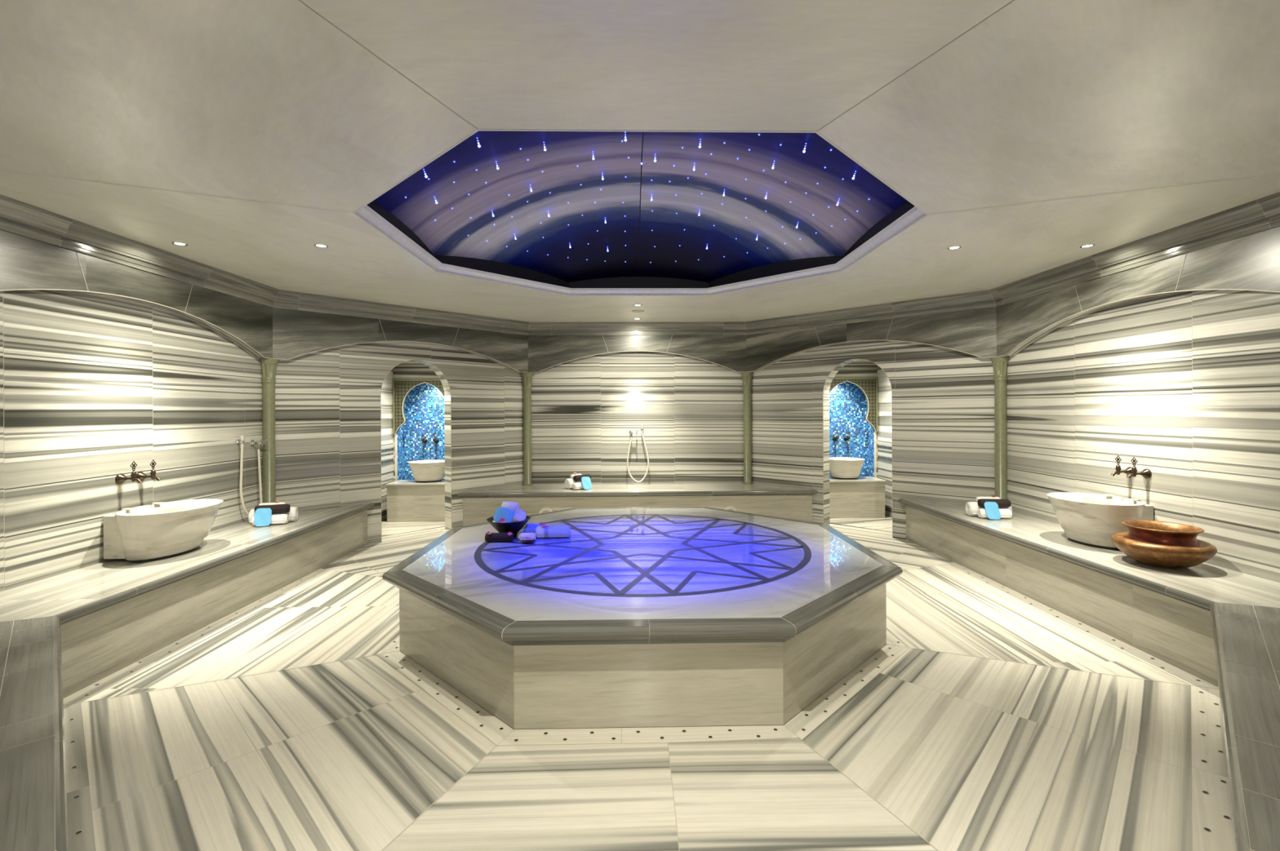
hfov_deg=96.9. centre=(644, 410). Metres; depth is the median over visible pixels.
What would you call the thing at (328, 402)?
wall
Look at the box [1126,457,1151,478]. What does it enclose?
tap
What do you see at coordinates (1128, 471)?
tap
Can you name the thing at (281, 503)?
rolled towel
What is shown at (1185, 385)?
wall
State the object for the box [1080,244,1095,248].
recessed light
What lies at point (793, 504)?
bench
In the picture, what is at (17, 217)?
trim
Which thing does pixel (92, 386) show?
wall
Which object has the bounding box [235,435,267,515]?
shower
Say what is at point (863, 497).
bench
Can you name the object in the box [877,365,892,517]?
wall
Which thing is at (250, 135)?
ceiling
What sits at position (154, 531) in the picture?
basin
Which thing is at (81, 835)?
trim
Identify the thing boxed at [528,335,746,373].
trim
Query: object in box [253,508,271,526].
mitt
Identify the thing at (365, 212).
trim
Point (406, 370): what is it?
wall
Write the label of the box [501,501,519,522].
rolled towel
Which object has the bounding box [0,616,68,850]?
bench
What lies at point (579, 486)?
rolled towel
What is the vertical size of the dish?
0.016 m
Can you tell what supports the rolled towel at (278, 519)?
on the bench at (113, 615)
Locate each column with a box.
[258,358,279,503]
[520,372,533,486]
[741,371,753,484]
[990,356,1009,499]
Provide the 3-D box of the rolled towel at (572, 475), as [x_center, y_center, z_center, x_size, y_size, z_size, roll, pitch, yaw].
[-0.917,0.882,7.621,0.167,0.053,0.055,0,0,-44]
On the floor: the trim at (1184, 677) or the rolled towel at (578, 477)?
the trim at (1184, 677)
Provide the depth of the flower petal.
4.36 m
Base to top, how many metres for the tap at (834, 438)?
0.164 m
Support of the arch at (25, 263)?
attached to the wall at (92, 386)
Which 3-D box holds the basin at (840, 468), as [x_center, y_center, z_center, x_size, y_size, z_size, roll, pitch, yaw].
[2.880,0.835,8.158,0.550,0.275,0.550,0,0,-1]
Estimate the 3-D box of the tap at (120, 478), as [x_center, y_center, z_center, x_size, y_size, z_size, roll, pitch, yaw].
[-3.714,0.448,4.101,0.157,0.164,0.074,0,0,-1]
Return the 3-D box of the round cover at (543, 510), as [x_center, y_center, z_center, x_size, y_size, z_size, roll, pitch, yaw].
[-1.271,1.342,7.299,0.184,0.184,0.010,0,0,-1]
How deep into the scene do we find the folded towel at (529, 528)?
4.48 m
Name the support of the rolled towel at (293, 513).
on the bench at (113, 615)
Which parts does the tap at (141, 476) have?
handle, spout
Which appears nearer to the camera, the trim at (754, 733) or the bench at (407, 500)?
the trim at (754, 733)
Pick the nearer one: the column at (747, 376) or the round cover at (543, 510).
the round cover at (543, 510)
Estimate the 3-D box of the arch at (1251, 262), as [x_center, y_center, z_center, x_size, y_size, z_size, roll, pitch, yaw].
[3.712,-0.827,4.325,0.114,0.556,3.047,0,0,-1]
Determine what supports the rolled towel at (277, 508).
on the rolled towel at (278, 519)
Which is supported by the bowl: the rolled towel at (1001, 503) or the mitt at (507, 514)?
the mitt at (507, 514)
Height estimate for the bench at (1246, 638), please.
0.468 m
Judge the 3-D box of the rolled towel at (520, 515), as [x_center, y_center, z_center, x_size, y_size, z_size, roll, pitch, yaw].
[-1.010,0.860,4.527,0.112,0.149,0.166,0,0,-25]
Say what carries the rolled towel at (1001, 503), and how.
on the rolled towel at (1005, 513)
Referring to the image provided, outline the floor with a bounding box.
[81,515,1192,850]
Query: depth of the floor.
2.48 m
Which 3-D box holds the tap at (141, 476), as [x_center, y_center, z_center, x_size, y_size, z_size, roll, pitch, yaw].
[-3.717,0.453,4.267,0.157,0.164,0.074,0,0,-1]
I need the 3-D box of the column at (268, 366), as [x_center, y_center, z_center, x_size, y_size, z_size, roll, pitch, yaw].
[-3.782,0.273,5.713,0.176,1.578,0.176,0,0,-1]
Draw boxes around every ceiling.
[0,0,1279,322]
[367,130,915,288]
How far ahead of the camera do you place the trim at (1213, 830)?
2.58 m
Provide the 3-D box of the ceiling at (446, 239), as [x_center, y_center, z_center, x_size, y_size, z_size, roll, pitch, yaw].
[-0.024,-1.536,4.246,3.640,0.504,3.640,0,0,-1]
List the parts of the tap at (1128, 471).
spout, handle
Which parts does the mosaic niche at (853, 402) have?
screen frame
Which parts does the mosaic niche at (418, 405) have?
screen frame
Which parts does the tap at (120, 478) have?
handle, spout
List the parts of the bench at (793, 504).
seat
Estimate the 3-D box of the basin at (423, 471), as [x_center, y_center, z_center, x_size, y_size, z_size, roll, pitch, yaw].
[-3.054,0.862,8.032,0.550,0.275,0.550,0,0,-1]
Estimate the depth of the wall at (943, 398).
6.60 m
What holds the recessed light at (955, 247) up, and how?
in the ceiling at (250, 135)
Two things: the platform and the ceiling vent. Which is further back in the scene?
the ceiling vent
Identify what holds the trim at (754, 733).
on the floor
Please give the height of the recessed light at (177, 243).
0.006 m
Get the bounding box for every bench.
[0,502,374,698]
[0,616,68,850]
[385,480,444,522]
[457,483,817,526]
[829,476,885,518]
[898,498,1279,687]
[1209,602,1279,850]
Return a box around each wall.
[0,289,262,591]
[275,342,523,545]
[381,368,393,521]
[393,361,439,481]
[531,351,743,484]
[751,341,995,539]
[833,360,877,478]
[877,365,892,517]
[1006,289,1279,582]
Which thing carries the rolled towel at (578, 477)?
on the rolled towel at (568, 482)
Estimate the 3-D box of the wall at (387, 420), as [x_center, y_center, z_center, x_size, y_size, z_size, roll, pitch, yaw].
[-3.607,0.278,7.135,0.001,2.500,2.130,0,0,-1]
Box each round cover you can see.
[538,507,551,514]
[724,506,737,511]
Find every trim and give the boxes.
[0,191,1279,335]
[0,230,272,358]
[62,568,399,705]
[63,651,513,850]
[272,307,528,373]
[353,128,928,296]
[381,725,801,850]
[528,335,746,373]
[746,306,996,372]
[783,644,1235,850]
[886,562,1218,688]
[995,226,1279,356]
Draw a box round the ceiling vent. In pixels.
[631,310,644,312]
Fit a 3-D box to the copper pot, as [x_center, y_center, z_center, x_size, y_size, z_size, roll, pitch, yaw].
[3.453,0.900,3.789,0.525,0.256,0.525,0,0,-1]
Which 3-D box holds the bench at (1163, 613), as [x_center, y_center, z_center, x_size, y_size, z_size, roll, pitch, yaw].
[3.384,1.262,4.691,0.747,0.468,3.876,0,0,-1]
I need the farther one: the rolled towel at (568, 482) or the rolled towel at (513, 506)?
the rolled towel at (568, 482)
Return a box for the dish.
[520,539,535,543]
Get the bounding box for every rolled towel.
[248,506,297,524]
[251,514,288,525]
[253,504,290,513]
[258,502,285,505]
[484,533,513,542]
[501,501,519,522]
[512,509,526,522]
[519,533,536,540]
[535,525,570,537]
[564,478,582,488]
[570,473,582,478]
[572,482,583,489]
[573,474,591,481]
[965,502,1012,516]
[975,497,1000,502]
[977,498,1011,507]
[977,508,1012,519]
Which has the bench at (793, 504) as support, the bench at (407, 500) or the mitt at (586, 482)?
the mitt at (586, 482)
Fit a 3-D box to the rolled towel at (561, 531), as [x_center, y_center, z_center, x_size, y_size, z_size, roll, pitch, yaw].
[-0.717,0.957,4.466,0.267,0.091,0.113,0,0,-5]
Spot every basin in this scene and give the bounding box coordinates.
[103,498,223,563]
[408,459,444,482]
[829,457,865,479]
[1046,492,1153,550]
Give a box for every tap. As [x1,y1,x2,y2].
[115,461,142,484]
[136,459,160,481]
[420,432,427,444]
[432,433,439,444]
[832,431,839,441]
[844,430,850,441]
[1111,455,1131,476]
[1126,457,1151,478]
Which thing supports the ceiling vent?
in the ceiling at (250, 135)
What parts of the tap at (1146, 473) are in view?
spout, handle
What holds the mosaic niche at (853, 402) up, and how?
attached to the wall at (860, 368)
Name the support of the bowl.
on the platform
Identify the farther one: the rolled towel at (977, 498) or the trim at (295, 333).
the trim at (295, 333)
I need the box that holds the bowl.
[486,515,530,537]
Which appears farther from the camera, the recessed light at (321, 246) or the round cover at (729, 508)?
the round cover at (729, 508)
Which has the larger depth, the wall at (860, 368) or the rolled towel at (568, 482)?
the wall at (860, 368)
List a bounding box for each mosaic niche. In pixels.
[392,379,444,481]
[829,377,877,477]
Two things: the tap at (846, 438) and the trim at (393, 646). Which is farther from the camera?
the tap at (846, 438)
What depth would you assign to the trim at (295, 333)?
6.40 m
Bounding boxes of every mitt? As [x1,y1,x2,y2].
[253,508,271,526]
[493,506,515,523]
[581,476,591,489]
[984,502,1000,519]
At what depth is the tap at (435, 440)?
8.37 m
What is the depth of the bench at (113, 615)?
3.77 m
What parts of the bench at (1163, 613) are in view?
seat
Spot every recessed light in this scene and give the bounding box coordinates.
[171,241,187,246]
[314,244,328,248]
[947,245,961,249]
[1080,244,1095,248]
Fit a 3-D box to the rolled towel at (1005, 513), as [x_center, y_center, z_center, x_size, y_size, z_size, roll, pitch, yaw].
[3.328,0.982,5.392,0.277,0.091,0.091,0,0,6]
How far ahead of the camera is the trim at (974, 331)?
6.55 m
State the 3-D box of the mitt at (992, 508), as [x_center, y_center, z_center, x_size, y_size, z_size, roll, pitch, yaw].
[3.277,0.946,5.344,0.131,0.156,0.077,0,0,-3]
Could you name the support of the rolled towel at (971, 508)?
on the bench at (1163, 613)
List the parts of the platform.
edge moulding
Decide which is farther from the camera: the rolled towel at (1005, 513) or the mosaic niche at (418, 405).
the mosaic niche at (418, 405)
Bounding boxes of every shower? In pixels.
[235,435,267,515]
[626,424,648,482]
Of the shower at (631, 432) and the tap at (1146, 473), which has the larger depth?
the shower at (631, 432)
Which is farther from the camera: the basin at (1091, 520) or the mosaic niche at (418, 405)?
the mosaic niche at (418, 405)
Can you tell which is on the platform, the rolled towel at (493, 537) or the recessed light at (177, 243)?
the rolled towel at (493, 537)
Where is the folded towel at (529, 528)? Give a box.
[524,523,540,533]
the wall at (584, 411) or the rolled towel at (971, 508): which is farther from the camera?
the wall at (584, 411)
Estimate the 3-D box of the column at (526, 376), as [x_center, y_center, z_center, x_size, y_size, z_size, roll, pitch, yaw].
[-1.641,0.263,7.947,0.176,1.578,0.176,0,0,-1]
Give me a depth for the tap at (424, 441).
8.36 m
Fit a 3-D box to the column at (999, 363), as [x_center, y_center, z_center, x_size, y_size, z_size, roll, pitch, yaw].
[3.686,0.239,5.872,0.176,1.578,0.176,0,0,-1]
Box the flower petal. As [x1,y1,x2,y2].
[498,518,505,524]
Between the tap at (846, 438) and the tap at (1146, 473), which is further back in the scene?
the tap at (846, 438)
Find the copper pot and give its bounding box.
[1111,520,1217,568]
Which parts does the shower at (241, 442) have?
cross handle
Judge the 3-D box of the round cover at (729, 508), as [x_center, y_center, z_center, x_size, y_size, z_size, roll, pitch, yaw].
[1.114,1.332,7.349,0.184,0.184,0.010,0,0,-1]
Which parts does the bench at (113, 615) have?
seat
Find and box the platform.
[382,506,902,729]

